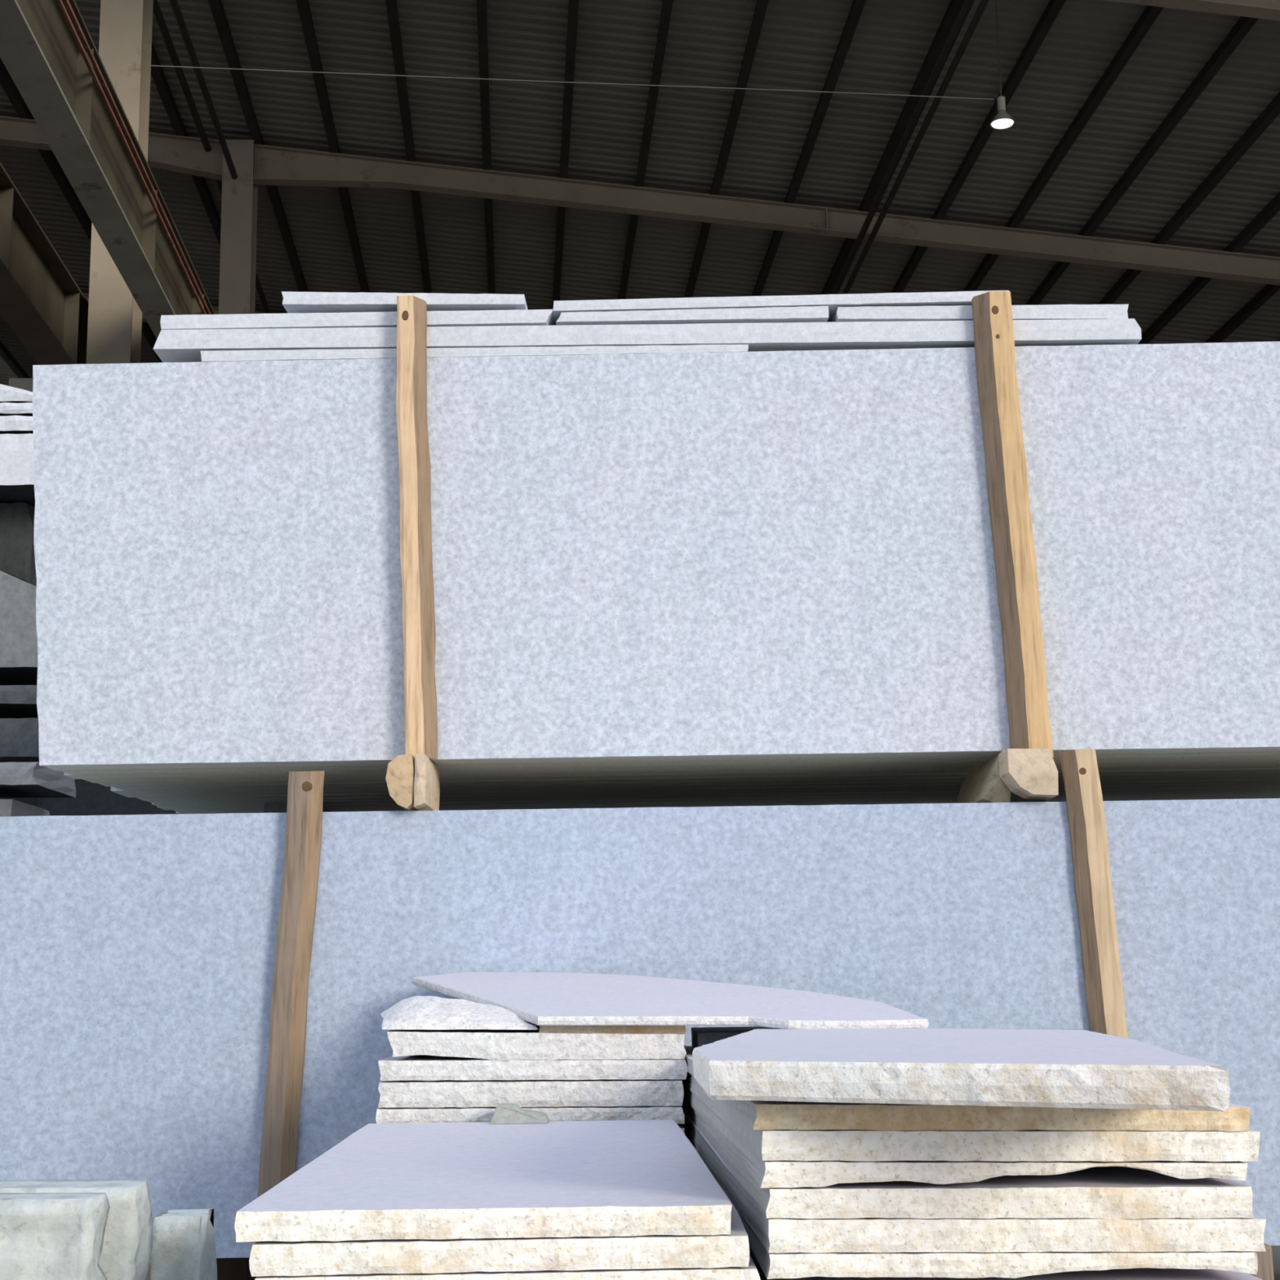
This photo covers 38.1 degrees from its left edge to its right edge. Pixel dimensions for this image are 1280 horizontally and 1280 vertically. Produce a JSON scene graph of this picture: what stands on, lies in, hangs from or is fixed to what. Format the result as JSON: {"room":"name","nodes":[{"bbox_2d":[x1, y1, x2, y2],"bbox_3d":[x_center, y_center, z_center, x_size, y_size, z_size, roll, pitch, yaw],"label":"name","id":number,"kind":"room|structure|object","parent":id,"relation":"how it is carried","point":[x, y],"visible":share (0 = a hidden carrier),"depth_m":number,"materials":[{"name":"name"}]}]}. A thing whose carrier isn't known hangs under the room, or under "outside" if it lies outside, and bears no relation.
{"room":"stone slab warehouse","nodes":[
{"label":"stone slab warehouse","id":0,"kind":"room"},
{"bbox_2d":[0,0,1279,386],"bbox_3d":[5.195,-6.690,37.670,44.501,4.656,40.800,0,-10,-4],"label":"ceiling","id":1,"kind":"structure","parent":0,"point":[1135,122],"depth_m":30.76,"materials":[{"name":"metal"}]},
{"bbox_2d":[146,0,1015,130],"bbox_3d":[-0.671,-7.880,23.201,10.697,3.006,0.896,-1,-10,0],"label":"pendant lamp","id":2,"kind":"object","parent":1,"relation":"hanging from","point":[1002,121],"depth_m":23.11,"materials":[{"name":"grey metal"}]},
{"bbox_2d":[1271,1245,1279,1279],"bbox_3d":[0.077,4.903,19.433,90.000,0.200,100.000,-1,-10,0],"label":"floor","id":3,"kind":"structure","parent":0,"point":[1275,1249],"depth_m":7.82,"materials":[{"name":"concrete"}]},
{"bbox_2d":[0,799,49,816],"bbox_3d":[-3.066,0.903,8.585,0.550,0.286,0.605,-1,-10,0],"label":"granite slab","id":4,"kind":"object","parent":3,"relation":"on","point":[8,807],"visible":0.3,"depth_m":8.42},
{"bbox_2d":[0,761,75,798],"bbox_3d":[-2.993,0.645,8.530,0.645,0.111,0.606,-1,-10,0],"label":"granite slab","id":5,"kind":"object","parent":4,"relation":"on","point":[17,780],"visible":0.97,"depth_m":8.38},
{"bbox_2d":[0,1192,110,1279],"bbox_3d":[-0.988,1.314,2.853,0.309,0.885,0.118,-1,-10,0],"label":"stone block","id":6,"kind":"object","parent":3,"relation":"on","point":[44,1236],"visible":1,"depth_m":2.89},
{"bbox_2d":[0,1179,152,1279],"bbox_3d":[-0.955,1.339,3.002,0.302,0.889,0.156,-1,-10,0],"label":"stone block","id":7,"kind":"object","parent":3,"relation":"on","point":[127,1243],"visible":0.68,"depth_m":3.02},
{"bbox_2d":[42,778,177,815],"bbox_3d":[-2.443,1.807,9.535,1.269,2.358,0.306,-1,-10,0],"label":"granite slab","id":8,"kind":"object","parent":3,"relation":"on","point":[91,798],"visible":0.02,"depth_m":9.57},
{"bbox_2d":[0,717,39,762],"bbox_3d":[-3.370,0.567,9.816,0.858,0.212,0.807,-1,-10,0],"label":"granite slab","id":9,"kind":"object","parent":8,"relation":"on","point":[19,737],"visible":0.33,"depth_m":9.43,"materials":[{"name":"grey stone"}]},
{"bbox_2d":[0,684,38,718],"bbox_3d":[-3.435,0.349,9.857,0.757,0.108,0.805,-1,-10,0],"label":"granite slab","id":10,"kind":"object","parent":9,"relation":"on","point":[16,701],"visible":0.4,"depth_m":9.47,"materials":[{"name":"grey stone"}]},
{"bbox_2d":[0,570,37,685],"bbox_3d":[-3.402,-0.163,9.951,0.926,0.768,0.806,-1,-10,0],"label":"granite slab","id":11,"kind":"object","parent":10,"relation":"on","point":[18,627],"visible":0.39,"depth_m":9.54,"materials":[{"name":"grey stone"}]},
{"bbox_2d":[0,502,36,586],"bbox_3d":[-3.505,-0.456,10.055,0.636,0.445,0.608,-1,-10,0],"label":"granite slab","id":12,"kind":"object","parent":11,"relation":"on","point":[17,557],"visible":0.48,"depth_m":9.77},
{"bbox_2d":[0,433,35,506],"bbox_3d":[-3.366,-0.839,10.025,0.947,0.281,1.006,-1,-10,0],"label":"granite slab","id":13,"kind":"object","parent":12,"relation":"on","point":[16,451],"visible":0.21,"depth_m":9.54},
{"bbox_2d":[82,293,265,322],"bbox_3d":[5.103,0.093,40.077,44.401,16.586,0.800,0,-10,-4],"label":"frame","id":14,"kind":"object","parent":3,"relation":"on","point":[86,295],"depth_m":40.34,"materials":[{"name":"beige paint"}]},
{"bbox_2d":[152,0,271,313],"bbox_3d":[-7.433,-8.659,31.327,0.120,0.114,28.700,0,-10,-4],"label":"pipe","id":15,"kind":"object","parent":14,"relation":"attached to","point":[157,13],"visible":0.48,"depth_m":29.98,"materials":[{"name":"metal"}]},
{"bbox_2d":[149,1208,217,1279],"bbox_3d":[-0.808,1.423,3.248,0.109,0.808,0.140,-1,-10,0],"label":"stone block","id":16,"kind":"object","parent":3,"relation":"on","point":[184,1244],"visible":1,"depth_m":3.27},
{"bbox_2d":[146,1257,257,1279],"bbox_3d":[-1.465,2.248,6.535,0.240,0.394,2.040,-1,-10,0],"label":"bearer","id":17,"kind":"object","parent":3,"relation":"on","point":[228,1268],"visible":0.02,"depth_m":6.14,"materials":[{"name":"brown wood"}]},
{"bbox_2d":[1197,798,1275,799],"bbox_3d":[0.467,1.200,5.825,5.704,1.349,0.127,-1,-10,0],"label":"granite slab","id":18,"kind":"object","parent":17,"relation":"on","point":[1251,798],"visible":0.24,"depth_m":5.89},
{"bbox_2d":[385,754,418,810],"bbox_3d":[-0.754,0.475,5.991,0.092,0.171,0.368,-1,-10,0],"label":"bearer","id":19,"kind":"object","parent":18,"relation":"on","point":[400,775],"visible":0.64,"depth_m":5.82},
{"bbox_2d":[395,295,437,759],"bbox_3d":[-0.738,-0.386,6.130,0.144,1.566,0.076,-1,-10,0],"label":"batten","id":20,"kind":"object","parent":19,"relation":"on","point":[415,467],"visible":0.98,"depth_m":6.10,"materials":[{"name":"brown wood"}]},
{"bbox_2d":[413,753,439,810],"bbox_3d":[-0.689,0.475,6.006,0.039,0.168,0.418,-1,-10,0],"label":"bearer","id":21,"kind":"object","parent":18,"relation":"on","point":[426,784],"visible":0.92,"depth_m":5.84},
{"bbox_2d":[955,748,1010,803],"bbox_3d":[1.147,0.495,6.282,0.095,0.176,0.658,-1,-10,0],"label":"bearer","id":22,"kind":"object","parent":18,"relation":"on","point":[983,783],"visible":0.62,"depth_m":6.08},
{"bbox_2d":[32,341,1279,766],"bbox_3d":[0.210,-0.300,6.170,4.510,1.380,0.031,-1,-10,0],"label":"granite slab","id":23,"kind":"object","parent":22,"relation":"on","point":[760,553],"visible":0.93,"depth_m":6.15,"materials":[{"name":"stone"}]},
{"bbox_2d":[200,344,748,361],"bbox_3d":[-0.559,-0.900,6.702,1.861,0.038,0.851,-1,-10,0],"label":"granite slab","id":24,"kind":"object","parent":23,"relation":"on","point":[356,353],"visible":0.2,"depth_m":6.29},
{"bbox_2d":[153,318,1141,362],"bbox_3d":[0.020,-0.955,6.732,3.360,0.088,0.901,-1,-10,0],"label":"granite slab","id":25,"kind":"object","parent":24,"relation":"on","point":[171,345],"visible":0.31,"depth_m":6.29,"materials":[{"name":"stone"}]},
{"bbox_2d":[160,309,554,329],"bbox_3d":[-0.961,-1.020,6.702,1.352,0.050,0.801,-1,-10,0],"label":"granite slab","id":26,"kind":"object","parent":25,"relation":"on","point":[518,317],"visible":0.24,"depth_m":6.31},
{"bbox_2d":[555,306,828,324],"bbox_3d":[0.178,-1.036,6.701,0.934,0.043,0.801,-1,-10,0],"label":"granite slab","id":27,"kind":"object","parent":25,"relation":"on","point":[801,313],"visible":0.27,"depth_m":6.31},
{"bbox_2d":[552,290,1008,324],"bbox_3d":[0.486,-1.083,6.705,1.564,0.048,0.801,-1,-10,0],"label":"granite slab","id":28,"kind":"object","parent":27,"relation":"on","point":[833,301],"visible":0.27,"depth_m":6.31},
{"bbox_2d":[831,304,1128,321],"bbox_3d":[1.170,-1.042,6.708,1.018,0.059,0.801,-1,-10,0],"label":"granite slab","id":29,"kind":"object","parent":25,"relation":"on","point":[1046,312],"visible":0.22,"depth_m":6.32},
{"bbox_2d":[45,747,1279,770],"bbox_3d":[0.675,-0.285,6.250,5.272,1.360,0.128,-1,-10,0],"label":"granite slab","id":30,"kind":"object","parent":22,"relation":"on","point":[1251,749],"visible":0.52,"depth_m":6.13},
{"bbox_2d":[61,751,1279,774],"bbox_3d":[0.653,-0.258,6.379,5.200,1.356,0.128,-1,-10,0],"label":"granite slab","id":31,"kind":"object","parent":22,"relation":"on","point":[1231,753],"visible":0.12,"depth_m":6.25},
{"bbox_2d":[63,755,1279,778],"bbox_3d":[0.638,-0.236,6.508,5.230,1.360,0.128,-1,-10,0],"label":"granite slab","id":32,"kind":"object","parent":22,"relation":"on","point":[1255,757],"visible":0.14,"depth_m":6.38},
{"bbox_2d":[82,760,1279,782],"bbox_3d":[0.654,-0.213,6.636,5.214,1.357,0.128,-1,-10,0],"label":"granite slab","id":33,"kind":"object","parent":22,"relation":"on","point":[1269,762],"visible":0.12,"depth_m":6.51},
{"bbox_2d":[97,764,1279,786],"bbox_3d":[0.682,-0.189,6.765,5.248,1.356,0.128,-1,-10,0],"label":"granite slab","id":34,"kind":"object","parent":22,"relation":"on","point":[1270,766],"visible":0.12,"depth_m":6.64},
{"bbox_2d":[114,768,1279,790],"bbox_3d":[0.708,-0.166,6.894,5.254,1.358,0.127,-1,-10,0],"label":"granite slab","id":35,"kind":"object","parent":22,"relation":"on","point":[1263,770],"visible":0.1,"depth_m":6.76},
{"bbox_2d":[998,748,1058,799],"bbox_3d":[1.232,0.425,5.878,0.155,0.148,0.158,-1,-10,0],"label":"bearer","id":36,"kind":"object","parent":18,"relation":"on","point":[1028,773],"visible":1,"depth_m":5.81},
{"bbox_2d":[971,291,1053,757],"bbox_3d":[1.226,-0.390,6.119,0.175,1.574,0.084,-1,-10,0],"label":"batten","id":37,"kind":"object","parent":36,"relation":"on","point":[1006,476],"visible":0.96,"depth_m":6.09,"materials":[{"name":"brown wood"}]},
{"bbox_3d":[0.471,1.461,7.242,5.703,1.350,0.127,-1,-10,0],"label":"granite slab","id":38,"kind":"object","parent":17,"relation":"on","visible":0},
{"bbox_2d":[264,802,331,813],"bbox_3d":[-1.388,0.768,7.540,0.200,0.178,0.400,-1,-10,0],"label":"bearer","id":39,"kind":"object","parent":38,"relation":"on","point":[269,807],"visible":0.21,"depth_m":7.36,"materials":[{"name":"grey wood"}]},
{"bbox_2d":[146,782,1279,804],"bbox_3d":[0.673,-0.068,7.409,5.216,1.355,0.128,-1,-10,0],"label":"granite slab","id":40,"kind":"object","parent":39,"relation":"on","point":[1259,784],"visible":0.12,"depth_m":7.29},
{"bbox_2d":[151,786,1279,807],"bbox_3d":[0.691,-0.045,7.538,5.278,1.353,0.127,-1,-10,0],"label":"granite slab","id":41,"kind":"object","parent":39,"relation":"on","point":[1259,787],"visible":0.11,"depth_m":7.41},
{"bbox_2d":[157,789,1279,809],"bbox_3d":[0.670,-0.020,7.667,5.265,1.352,0.127,-1,-10,0],"label":"granite slab","id":42,"kind":"object","parent":39,"relation":"on","point":[1255,790],"visible":0.09,"depth_m":7.54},
{"bbox_2d":[173,792,1279,813],"bbox_3d":[0.708,0.000,7.796,5.282,1.359,0.127,-1,-10,0],"label":"granite slab","id":43,"kind":"object","parent":39,"relation":"on","point":[1242,793],"visible":0.12,"depth_m":7.67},
{"bbox_2d":[175,795,1279,813],"bbox_3d":[0.658,0.026,7.925,5.216,1.355,0.128,-1,-10,0],"label":"granite slab","id":44,"kind":"object","parent":39,"relation":"on","point":[1227,797],"visible":0.08,"depth_m":7.79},
{"bbox_3d":[0.470,1.366,6.727,5.703,1.349,0.127,-1,-10,0],"label":"granite slab","id":45,"kind":"object","parent":17,"relation":"on","visible":0},
{"bbox_2d":[110,772,1279,794],"bbox_3d":[0.655,-0.138,7.022,5.249,1.352,0.128,-1,-10,0],"label":"granite slab","id":46,"kind":"object","parent":45,"relation":"on","point":[116,790],"visible":0.12,"depth_m":6.90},
{"bbox_3d":[0.469,1.390,6.856,5.706,1.350,0.126,-1,-10,0],"label":"granite slab","id":47,"kind":"object","parent":17,"relation":"on","visible":0},
{"bbox_2d":[120,776,1279,797],"bbox_3d":[0.673,-0.117,7.152,5.282,1.356,0.128,-1,-10,0],"label":"granite slab","id":48,"kind":"object","parent":47,"relation":"on","point":[1230,778],"visible":0.11,"depth_m":7.03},
{"bbox_3d":[0.470,1.414,6.984,5.704,1.349,0.127,-1,-10,0],"label":"granite slab","id":49,"kind":"object","parent":17,"relation":"on","visible":0},
{"bbox_2d":[136,779,1279,800],"bbox_3d":[0.655,-0.094,7.281,5.200,1.359,0.128,-1,-10,0],"label":"granite slab","id":50,"kind":"object","parent":49,"relation":"on","point":[1245,781],"visible":0.11,"depth_m":7.15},
{"bbox_2d":[0,115,1279,314],"bbox_3d":[5.663,-1.453,31.737,44.401,16.586,0.800,0,-10,-4],"label":"roof beam","id":51,"kind":"structure","parent":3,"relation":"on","point":[255,165],"depth_m":32.43,"materials":[{"name":"metal"}]},
{"bbox_2d":[8,0,1279,391],"bbox_3d":[6.223,-2.999,23.398,44.401,16.586,0.800,0,-10,-4],"label":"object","id":52,"kind":"structure","parent":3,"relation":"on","point":[114,326],"depth_m":23.00,"materials":[{"name":"beige paint"}]},
{"bbox_2d":[0,162,88,364],"bbox_3d":[-7.271,-2.847,27.304,0.400,1.120,40.500,0,-10,-4],"label":"girder","id":53,"kind":"object","parent":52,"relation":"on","point":[42,302],"visible":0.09,"depth_m":20.91,"materials":[{"name":"metal"}]},
{"bbox_2d":[0,0,215,338],"bbox_3d":[-5.740,-2.852,27.408,0.390,1.120,40.501,0,-10,-4],"label":"girder","id":54,"kind":"object","parent":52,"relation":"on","point":[47,48],"visible":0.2,"depth_m":17.23,"materials":[{"name":"metal"}]},
{"bbox_2d":[168,0,237,179],"bbox_3d":[-6.417,-9.227,24.365,0.110,0.105,14.700,0,-10,-4],"label":"pipe","id":55,"kind":"object","parent":52,"relation":"attached to","point":[174,3],"visible":1,"depth_m":28.29,"materials":[{"name":"metal"}]},
{"bbox_2d":[831,0,974,294],"bbox_3d":[3.946,-7.260,31.831,0.110,0.105,28.700,0,-10,-4],"label":"pipe","id":56,"kind":"object","parent":52,"relation":"attached to","point":[967,5],"visible":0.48,"depth_m":28.67,"materials":[{"name":"metal"}]},
{"bbox_2d":[842,0,989,293],"bbox_3d":[4.107,-7.178,31.827,0.100,0.095,28.700,0,-10,-4],"label":"pipe","id":57,"kind":"object","parent":52,"relation":"attached to","point":[979,12],"visible":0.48,"depth_m":28.49,"materials":[{"name":"metal"}]},
{"bbox_2d":[1248,1243,1274,1279],"bbox_3d":[1.785,2.197,6.535,0.240,0.394,2.040,-1,-10,0],"label":"bearer","id":58,"kind":"object","parent":3,"relation":"on","point":[1265,1267],"visible":0.13,"depth_m":5.56,"materials":[{"name":"brown wood"}]},
{"bbox_2d":[0,798,1279,1257],"bbox_3d":[-0.003,1.196,5.743,4.763,1.360,0.031,-1,-10,0],"label":"granite slab","id":59,"kind":"object","parent":58,"relation":"on","point":[138,952],"visible":0.52,"depth_m":5.78,"materials":[{"name":"stone"}]},
{"bbox_2d":[257,770,324,1197],"bbox_3d":[-1.077,1.107,5.715,0.186,1.412,0.054,-1,-10,0],"label":"batten","id":60,"kind":"object","parent":59,"relation":"attached to","point":[304,825],"visible":0.87,"depth_m":5.71,"materials":[{"name":"brown wood"}]},
{"bbox_2d":[1058,748,1128,1038],"bbox_3d":[1.430,1.054,5.718,0.186,1.441,0.054,-1,-10,0],"label":"batten","id":61,"kind":"object","parent":59,"relation":"attached to","point":[1079,767],"visible":0.65,"depth_m":5.75,"materials":[{"name":"beige wood"}]},
{"bbox_3d":[-0.253,1.972,4.437,0.680,0.138,0.100,-1,-10,0],"label":"bearer","id":62,"kind":"object","parent":3,"relation":"on","visible":0},
{"bbox_3d":[-0.265,1.941,4.828,0.770,0.058,1.001,-1,-10,0],"label":"granite slab","id":63,"kind":"object","parent":62,"relation":"on","visible":0},
{"bbox_3d":[-0.265,1.883,4.838,0.772,0.058,1.002,-1,-10,0],"label":"granite slab","id":64,"kind":"object","parent":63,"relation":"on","visible":0},
{"bbox_3d":[-0.266,1.825,4.850,0.770,0.058,1.001,-1,-10,0],"label":"granite slab","id":65,"kind":"object","parent":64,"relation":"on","visible":0},
{"bbox_3d":[-0.268,1.766,4.860,0.772,0.058,1.001,-1,-10,0],"label":"granite slab","id":66,"kind":"object","parent":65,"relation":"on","visible":0},
{"bbox_3d":[-0.269,1.708,4.871,0.772,0.059,1.001,-1,-10,0],"label":"granite slab","id":67,"kind":"object","parent":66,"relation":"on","visible":0},
{"bbox_3d":[-0.270,1.650,4.881,0.771,0.058,1.002,-1,-10,0],"label":"granite slab","id":68,"kind":"object","parent":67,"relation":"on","visible":0},
{"bbox_3d":[-0.270,1.591,4.891,0.770,0.058,1.003,-1,-10,0],"label":"granite slab","id":69,"kind":"object","parent":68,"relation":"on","visible":0},
{"bbox_3d":[-0.271,1.533,4.903,0.772,0.058,1.002,-1,-10,0],"label":"granite slab","id":70,"kind":"object","parent":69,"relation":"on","visible":0},
{"bbox_3d":[-0.272,1.474,4.914,0.770,0.059,1.002,-1,-10,0],"label":"granite slab","id":71,"kind":"object","parent":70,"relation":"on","visible":0},
{"bbox_3d":[-0.273,1.416,4.923,0.769,0.058,1.004,-1,-10,0],"label":"granite slab","id":72,"kind":"object","parent":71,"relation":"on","visible":0},
{"bbox_3d":[-0.275,1.357,4.935,0.770,0.059,1.002,-1,-10,0],"label":"granite slab","id":73,"kind":"object","parent":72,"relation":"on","visible":0},
{"bbox_2d":[677,1124,684,1133],"bbox_3d":[-0.276,1.299,4.946,0.772,0.058,1.001,-1,-10,0],"label":"granite slab","id":74,"kind":"object","parent":73,"relation":"on","point":[680,1126],"visible":0.02,"depth_m":4.49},
{"bbox_2d":[375,1106,684,1124],"bbox_3d":[-0.280,1.238,4.956,0.777,0.045,1.004,-1,-10,0],"label":"granite slab","id":75,"kind":"object","parent":74,"relation":"on","point":[444,1114],"visible":0.33,"depth_m":4.47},
{"bbox_2d":[377,1079,684,1107],"bbox_3d":[-0.282,1.187,4.966,0.779,0.066,1.004,-1,-10,0],"label":"granite slab","id":76,"kind":"object","parent":75,"relation":"on","point":[600,1092],"visible":0.56,"depth_m":4.48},
{"bbox_2d":[377,1055,687,1080],"bbox_3d":[-0.274,1.131,4.976,0.782,0.055,1.004,-1,-10,0],"label":"granite slab","id":77,"kind":"object","parent":76,"relation":"on","point":[418,1068],"visible":0.56,"depth_m":4.49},
{"bbox_2d":[386,1029,686,1060],"bbox_3d":[-0.267,1.073,4.987,0.760,0.076,1.004,-1,-10,0],"label":"granite slab","id":78,"kind":"object","parent":77,"relation":"on","point":[488,1044],"visible":0.68,"depth_m":4.50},
{"bbox_2d":[380,995,539,1030],"bbox_3d":[-0.452,0.979,4.839,0.406,0.106,0.666,-1,-10,0],"label":"stone","id":79,"kind":"object","parent":78,"relation":"on","point":[416,1012],"visible":0.95,"depth_m":4.55,"materials":[{"name":"stone"}]},
{"bbox_2d":[538,1025,685,1034],"bbox_3d":[-0.079,1.036,4.984,0.386,0.028,0.902,-1,-10,0],"label":"granite slab","id":80,"kind":"object","parent":78,"relation":"on","point":[543,1028],"visible":0.58,"depth_m":4.54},
{"bbox_3d":[0.494,2.027,4.798,0.653,0.138,0.100,-1,-10,0],"label":"bearer","id":81,"kind":"object","parent":3,"relation":"on","visible":0},
{"bbox_3d":[0.513,1.750,3.843,0.797,0.054,2.601,-1,-10,0],"label":"granite slab","id":82,"kind":"object","parent":81,"relation":"on","visible":0},
{"bbox_3d":[0.512,1.694,3.854,0.795,0.054,2.601,-1,-10,0],"label":"granite slab","id":83,"kind":"object","parent":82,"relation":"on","visible":0},
{"bbox_3d":[0.518,1.639,3.864,0.799,0.055,2.601,-1,-10,0],"label":"granite slab","id":84,"kind":"object","parent":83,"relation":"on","visible":0},
{"bbox_3d":[0.508,1.583,3.873,0.801,0.054,2.603,-1,-10,0],"label":"granite slab","id":85,"kind":"object","parent":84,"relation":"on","visible":0},
{"bbox_3d":[0.522,1.528,3.884,0.798,0.054,2.601,-1,-10,0],"label":"granite slab","id":86,"kind":"object","parent":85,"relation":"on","visible":0},
{"bbox_3d":[0.514,1.473,3.894,0.799,0.054,2.601,-1,-10,0],"label":"granite slab","id":87,"kind":"object","parent":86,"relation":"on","visible":0},
{"bbox_3d":[0.511,1.417,3.904,0.797,0.054,2.602,-1,-10,0],"label":"granite slab","id":88,"kind":"object","parent":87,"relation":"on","visible":0},
{"bbox_3d":[0.525,1.361,3.914,0.796,0.054,2.602,-1,-10,0],"label":"granite slab","id":89,"kind":"object","parent":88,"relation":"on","visible":0},
{"bbox_3d":[0.527,1.306,3.925,0.797,0.053,2.601,-1,-10,0],"label":"granite slab","id":90,"kind":"object","parent":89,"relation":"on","visible":0},
{"bbox_3d":[0.518,1.251,3.935,0.796,0.055,2.601,-1,-10,0],"label":"granite slab","id":91,"kind":"object","parent":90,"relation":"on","visible":0},
{"bbox_2d":[749,1245,1262,1279],"bbox_3d":[0.518,1.196,3.946,0.713,0.054,2.623,-1,-10,-2],"label":"granite slab","id":92,"kind":"object","parent":91,"relation":"on","point":[1137,1273],"visible":0.06,"depth_m":2.77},
{"bbox_2d":[684,1130,1257,1279],"bbox_3d":[0.502,1.141,3.956,0.716,0.046,2.623,-1,-10,-2],"label":"granite slab","id":93,"kind":"object","parent":92,"relation":"on","point":[791,1264],"visible":0.21,"depth_m":2.68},
{"bbox_2d":[681,1109,1266,1253],"bbox_3d":[0.507,1.099,3.964,0.726,0.055,2.624,-1,-10,-2],"label":"granite slab","id":94,"kind":"object","parent":93,"relation":"on","point":[777,1235],"visible":0.25,"depth_m":2.69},
{"bbox_2d":[681,1096,1253,1218],"bbox_3d":[0.499,1.055,3.972,0.714,0.052,2.624,-1,-10,-2],"label":"granite slab","id":95,"kind":"object","parent":94,"relation":"on","point":[1097,1192],"visible":0.36,"depth_m":2.70,"materials":[{"name":"stone"}]},
{"bbox_2d":[682,1082,1247,1187],"bbox_3d":[0.497,1.013,3.979,0.716,0.043,2.624,-1,-10,-2],"label":"granite slab","id":96,"kind":"object","parent":95,"relation":"on","point":[767,1174],"visible":0.37,"depth_m":2.70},
{"bbox_2d":[681,1071,1260,1161],"bbox_3d":[0.502,0.975,3.987,0.736,0.054,2.624,-1,-10,-2],"label":"granite slab","id":97,"kind":"object","parent":96,"relation":"on","point":[864,1145],"visible":0.29,"depth_m":2.71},
{"bbox_2d":[684,1045,1250,1131],"bbox_3d":[0.494,0.936,3.994,0.732,0.049,2.624,-1,-10,-2],"label":"granite slab","id":98,"kind":"object","parent":97,"relation":"on","point":[757,1114],"visible":0.21,"depth_m":2.72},
{"bbox_2d":[692,1028,1230,1111],"bbox_3d":[0.509,0.765,3.401,0.785,0.056,2.078,-2,-11,8],"label":"granite slab","id":99,"kind":"object","parent":98,"relation":"on","point":[979,1067],"visible":1,"depth_m":2.62,"materials":[{"name":"stone"}]},
{"bbox_2d":[412,972,928,1029],"bbox_3d":[0.026,0.974,5.062,0.945,0.160,1.674,3,-11,-22],"label":"granite slab","id":100,"kind":"object","parent":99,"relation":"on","point":[539,998],"visible":0.93,"depth_m":4.83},
{"bbox_3d":[-0.792,-1.067,6.655,0.841,0.040,0.502,-1,-10,0],"label":"granite slab","id":101,"kind":"object","parent":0,"visible":0},
{"bbox_2d":[281,291,527,313],"bbox_3d":[-0.805,-1.107,6.637,0.832,0.059,0.651,-1,-10,0],"label":"granite slab","id":102,"kind":"object","parent":101,"relation":"on","point":[294,302],"visible":0.24,"depth_m":6.32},
{"bbox_3d":[-0.190,1.660,2.749,0.664,0.138,0.100,-1,-10,0],"label":"bearer","id":103,"kind":"object","parent":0,"visible":0},
{"bbox_3d":[-0.223,1.680,3.401,0.782,0.053,1.702,-1,-10,0],"label":"granite slab","id":104,"kind":"object","parent":103,"relation":"on","visible":0},
{"bbox_3d":[-0.208,1.626,3.410,0.780,0.052,1.703,-1,-10,0],"label":"granite slab","id":105,"kind":"object","parent":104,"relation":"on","visible":0},
{"bbox_3d":[-0.212,1.573,3.420,0.777,0.052,1.701,-1,-10,0],"label":"granite slab","id":106,"kind":"object","parent":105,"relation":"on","visible":0},
{"bbox_3d":[-0.202,1.519,3.430,0.776,0.053,1.702,-1,-10,0],"label":"granite slab","id":107,"kind":"object","parent":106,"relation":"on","visible":0},
{"bbox_3d":[-0.207,1.465,3.440,0.779,0.053,1.702,-1,-10,0],"label":"granite slab","id":108,"kind":"object","parent":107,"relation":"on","visible":0},
{"bbox_3d":[-0.218,1.411,3.450,0.781,0.053,1.703,-1,-10,0],"label":"granite slab","id":109,"kind":"object","parent":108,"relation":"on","visible":0},
{"bbox_3d":[-0.217,1.358,3.460,0.778,0.053,1.702,-1,-10,0],"label":"granite slab","id":110,"kind":"object","parent":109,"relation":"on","visible":0},
{"bbox_3d":[-0.219,1.304,3.469,0.777,0.053,1.703,-1,-10,0],"label":"granite slab","id":111,"kind":"object","parent":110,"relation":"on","visible":0},
{"bbox_3d":[-0.216,1.251,3.480,0.778,0.052,1.702,-1,-10,0],"label":"granite slab","id":112,"kind":"object","parent":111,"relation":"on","visible":0},
{"bbox_3d":[-0.225,1.196,3.490,0.784,0.052,1.701,-1,-10,0],"label":"granite slab","id":113,"kind":"object","parent":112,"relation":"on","visible":0},
{"bbox_3d":[-0.211,1.143,3.500,0.779,0.052,1.701,-1,-10,0],"label":"granite slab","id":114,"kind":"object","parent":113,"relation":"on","visible":0},
{"bbox_2d":[254,1254,760,1279],"bbox_3d":[-0.217,1.092,3.509,0.791,0.048,1.702,-1,-10,0],"label":"granite slab","id":115,"kind":"object","parent":114,"relation":"on","point":[750,1273],"visible":0.09,"depth_m":2.68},
{"bbox_2d":[248,1139,749,1276],"bbox_3d":[-0.230,1.046,3.517,0.782,0.046,1.703,-1,-10,0],"label":"granite slab","id":116,"kind":"object","parent":115,"relation":"on","point":[267,1258],"visible":0.27,"depth_m":2.68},
{"bbox_2d":[234,1119,732,1242],"bbox_3d":[-0.253,1.002,3.535,0.780,0.044,1.722,-1,-10,0],"label":"granite slab","id":117,"kind":"object","parent":116,"relation":"on","point":[611,1178],"visible":0.98,"depth_m":2.98,"materials":[{"name":"stone"}]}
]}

